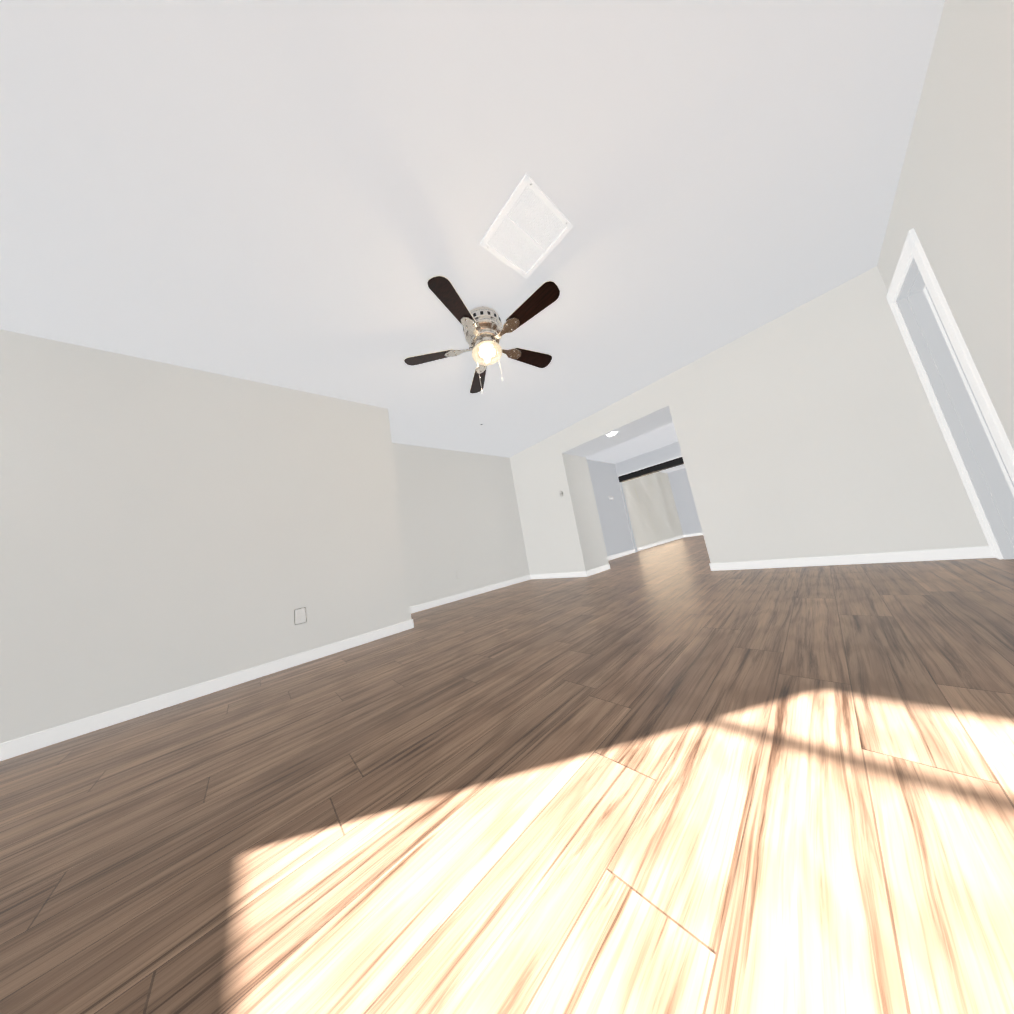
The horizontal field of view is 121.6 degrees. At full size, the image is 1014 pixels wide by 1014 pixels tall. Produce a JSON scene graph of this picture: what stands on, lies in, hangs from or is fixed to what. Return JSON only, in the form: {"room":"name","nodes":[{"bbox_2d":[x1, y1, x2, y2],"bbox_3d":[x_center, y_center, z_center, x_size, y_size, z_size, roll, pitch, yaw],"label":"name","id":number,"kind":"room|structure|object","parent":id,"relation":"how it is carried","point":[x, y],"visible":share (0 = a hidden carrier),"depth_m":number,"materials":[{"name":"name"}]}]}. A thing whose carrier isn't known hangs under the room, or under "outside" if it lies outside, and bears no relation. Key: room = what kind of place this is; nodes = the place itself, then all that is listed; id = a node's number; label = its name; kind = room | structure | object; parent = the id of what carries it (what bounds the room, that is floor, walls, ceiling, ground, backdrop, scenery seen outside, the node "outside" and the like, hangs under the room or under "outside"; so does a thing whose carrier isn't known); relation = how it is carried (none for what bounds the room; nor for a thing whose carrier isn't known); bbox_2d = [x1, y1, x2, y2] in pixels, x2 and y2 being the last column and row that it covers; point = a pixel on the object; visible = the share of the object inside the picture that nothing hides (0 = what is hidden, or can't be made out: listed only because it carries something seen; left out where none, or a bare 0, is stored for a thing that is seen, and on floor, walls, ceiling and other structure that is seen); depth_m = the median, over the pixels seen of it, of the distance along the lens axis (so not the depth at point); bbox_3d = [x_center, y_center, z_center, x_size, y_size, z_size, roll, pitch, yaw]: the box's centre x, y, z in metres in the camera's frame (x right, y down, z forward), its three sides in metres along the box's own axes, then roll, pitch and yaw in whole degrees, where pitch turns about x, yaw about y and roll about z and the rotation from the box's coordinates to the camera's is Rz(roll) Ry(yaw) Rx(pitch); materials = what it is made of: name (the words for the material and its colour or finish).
{"room":"empty living room","nodes":[
{"label":"empty living room","id":0,"kind":"room"},
{"bbox_2d":[0,329,410,742],"bbox_3d":[-2.875,0.212,2.318,3.620,2.490,1.035,-2,-11,-42],"label":"wall","id":1,"kind":"structure","parent":0,"point":[165,528],"depth_m":2.04,"materials":[{"name":"paint"}]},
{"bbox_2d":[0,619,413,760],"bbox_3d":[-2.286,1.269,1.808,3.514,0.085,0.014,-2,-11,-42],"label":"baseboard","id":2,"kind":"structure","parent":1,"relation":"attached to","point":[30,742],"depth_m":1.88,"materials":[{"name":"paint"}]},
{"bbox_2d":[294,607,306,624],"bbox_3d":[-1.750,0.924,2.400,0.084,0.128,0.007,-2,-11,-42],"label":"outlet","id":3,"kind":"object","parent":1,"relation":"attached to","point":[300,616],"visible":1,"depth_m":2.40,"materials":[{"name":"white plastic"}]},
{"bbox_2d":[392,443,529,606],"bbox_3d":[-0.533,0.228,5.058,3.530,2.490,0.120,-2,-11,-42],"label":"wall","id":4,"kind":"structure","parent":0,"point":[458,510],"depth_m":4.69,"materials":[{"name":"paint"}]},
{"bbox_2d":[410,575,529,612],"bbox_3d":[-0.569,1.395,4.581,2.780,0.085,0.014,-2,-11,-42],"label":"baseboard","id":5,"kind":"structure","parent":4,"relation":"attached to","point":[424,606],"depth_m":4.48,"materials":[{"name":"paint"}]},
{"bbox_2d":[0,0,944,472],"bbox_3d":[2.546,-1.715,4.336,15.000,0.080,7.600,-2,-11,-42],"label":"ceiling","id":6,"kind":"structure","parent":0,"point":[310,196],"depth_m":1.42,"materials":[{"name":"paint"}]},
{"bbox_2d":[404,275,559,393],"bbox_3d":[-0.119,-1.215,2.262,1.288,0.626,1.277,-2,-11,-42],"label":"fan","id":7,"kind":"object","parent":6,"relation":"hanging from","point":[485,330],"visible":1,"depth_m":2.17,"materials":[{"name":"brown wood"}]},
{"bbox_2d":[480,173,572,278],"bbox_3d":[0.117,-1.649,1.718,0.410,0.014,0.400,-2,-11,-42],"label":"ceiling vent","id":8,"kind":"object","parent":6,"relation":"in","point":[529,228],"visible":1,"depth_m":1.69,"materials":[{"name":"white metal"}]},
{"bbox_2d":[0,535,1013,1013],"bbox_3d":[2.966,0.783,3.963,15.000,0.060,7.600,-2,-11,-42],"label":"floor","id":9,"kind":"structure","parent":0,"point":[700,786],"depth_m":0.70,"materials":[{"name":"brown wood"}]},
{"bbox_2d":[586,459,633,556],"bbox_3d":[2.138,0.050,6.873,2.870,2.490,0.120,-2,-11,-42],"label":"wall","id":10,"kind":"structure","parent":0,"point":[615,528],"depth_m":7.26,"materials":[{"name":"paint"}]},
{"bbox_2d":[607,549,634,559],"bbox_3d":[2.379,1.208,6.649,2.870,0.085,0.014,-2,-11,-42],"label":"baseboard","id":11,"kind":"structure","parent":10,"relation":"attached to","point":[620,554],"depth_m":7.06,"materials":[{"name":"paint"}]},
{"bbox_2d":[615,442,681,551],"bbox_3d":[4.737,-0.482,6.238,0.140,2.490,4.430,-2,-11,-42],"label":"wall","id":12,"kind":"structure","parent":0,"point":[664,453],"depth_m":7.43,"materials":[{"name":"paint"}]},
{"bbox_2d":[617,456,681,476],"bbox_3d":[4.537,-1.336,6.315,0.012,0.025,4.430,-2,-11,-42],"label":"trim","id":13,"kind":"structure","parent":12,"relation":"attached to","point":[649,466],"depth_m":7.28,"materials":[{"name":"paint"}]},
{"bbox_2d":[618,457,683,481],"bbox_3d":[4.613,-1.250,6.343,0.165,0.160,4.410,-2,-11,-42],"label":"header beam","id":14,"kind":"structure","parent":12,"relation":"attached to","point":[654,468],"depth_m":7.24,"materials":[{"name":"black"}]},
{"bbox_2d":[622,472,682,547],"bbox_3d":[4.805,-0.025,9.371,4.160,2.490,0.120,-2,-11,-42],"label":"curtain","id":15,"kind":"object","parent":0,"point":[653,512],"depth_m":9.17,"materials":[{"name":"fabric"}]},
{"bbox_2d":[637,535,683,550],"bbox_3d":[5.046,1.133,9.147,4.160,0.085,0.014,-2,-11,-42],"label":"baseboard","id":16,"kind":"structure","parent":15,"relation":"attached to","point":[657,543],"depth_m":8.88,"materials":[{"name":"paint"}]},
{"bbox_2d":[668,468,701,534],"bbox_3d":[7.906,-0.583,9.128,0.120,2.490,4.670,-2,-11,-42],"label":"wall","id":17,"kind":"structure","parent":0,"point":[684,502],"depth_m":10.50,"materials":[{"name":"paint"}]},
{"bbox_2d":[684,532,702,536],"bbox_3d":[8.037,0.598,8.925,0.014,0.085,4.480,-2,-11,-42],"label":"baseboard","id":18,"kind":"structure","parent":17,"relation":"attached to","point":[695,534],"depth_m":10.30,"materials":[{"name":"paint"}]},
{"bbox_2d":[510,266,988,574],"bbox_3d":[2.130,-0.351,4.180,0.750,2.490,4.887,-2,-11,-42],"label":"wall","id":19,"kind":"structure","parent":0,"point":[811,428],"depth_m":2.78,"materials":[{"name":"paint"}]},
{"bbox_2d":[530,564,609,578],"bbox_3d":[1.146,1.215,5.303,0.764,0.085,1.289,-2,-11,-42],"label":"baseboard","id":20,"kind":"structure","parent":19,"relation":"attached to","point":[575,574],"depth_m":4.91,"materials":[{"name":"paint"}]},
{"bbox_2d":[562,453,608,570],"bbox_3d":[1.398,0.089,5.000,0.747,2.110,0.007,-2,-11,-42],"label":"wall","id":21,"kind":"structure","parent":19,"relation":"attached to","point":[593,549],"depth_m":4.98,"materials":[{"name":"white paint"}]},
{"bbox_2d":[563,405,672,456],"bbox_3d":[1.791,-1.132,4.527,0.746,0.014,1.731,-2,-11,-42],"label":"soffit","id":22,"kind":"structure","parent":19,"relation":"attached to","point":[659,418],"depth_m":4.44,"materials":[{"name":"paint"}]},
{"bbox_2d":[606,432,616,435],"bbox_3d":[1.609,-1.119,4.346,0.164,0.012,0.164,-2,-11,-42],"label":"ceiling light","id":23,"kind":"object","parent":22,"relation":"attached to","point":[611,434],"visible":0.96,"depth_m":4.33,"materials":[{"name":"paint"}]},
{"bbox_2d":[710,546,993,570],"bbox_3d":[3.261,0.509,2.959,0.764,0.085,1.775,-2,-11,-42],"label":"baseboard","id":24,"kind":"structure","parent":19,"relation":"attached to","point":[948,554],"depth_m":2.49,"materials":[{"name":"paint"}]},
{"bbox_2d":[877,0,1013,449],"bbox_3d":[1.047,-0.787,0.045,6.400,2.490,0.120,-2,-11,-42],"label":"wall","id":25,"kind":"structure","parent":0,"point":[953,205],"depth_m":1.33,"materials":[{"name":"paint"}]},
{"bbox_2d":[886,228,1013,558],"bbox_3d":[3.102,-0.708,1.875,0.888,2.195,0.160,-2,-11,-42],"label":"door frame","id":26,"kind":"structure","parent":25,"relation":"attached to","point":[984,476],"depth_m":2.06,"materials":[{"name":"paint"}]}
]}

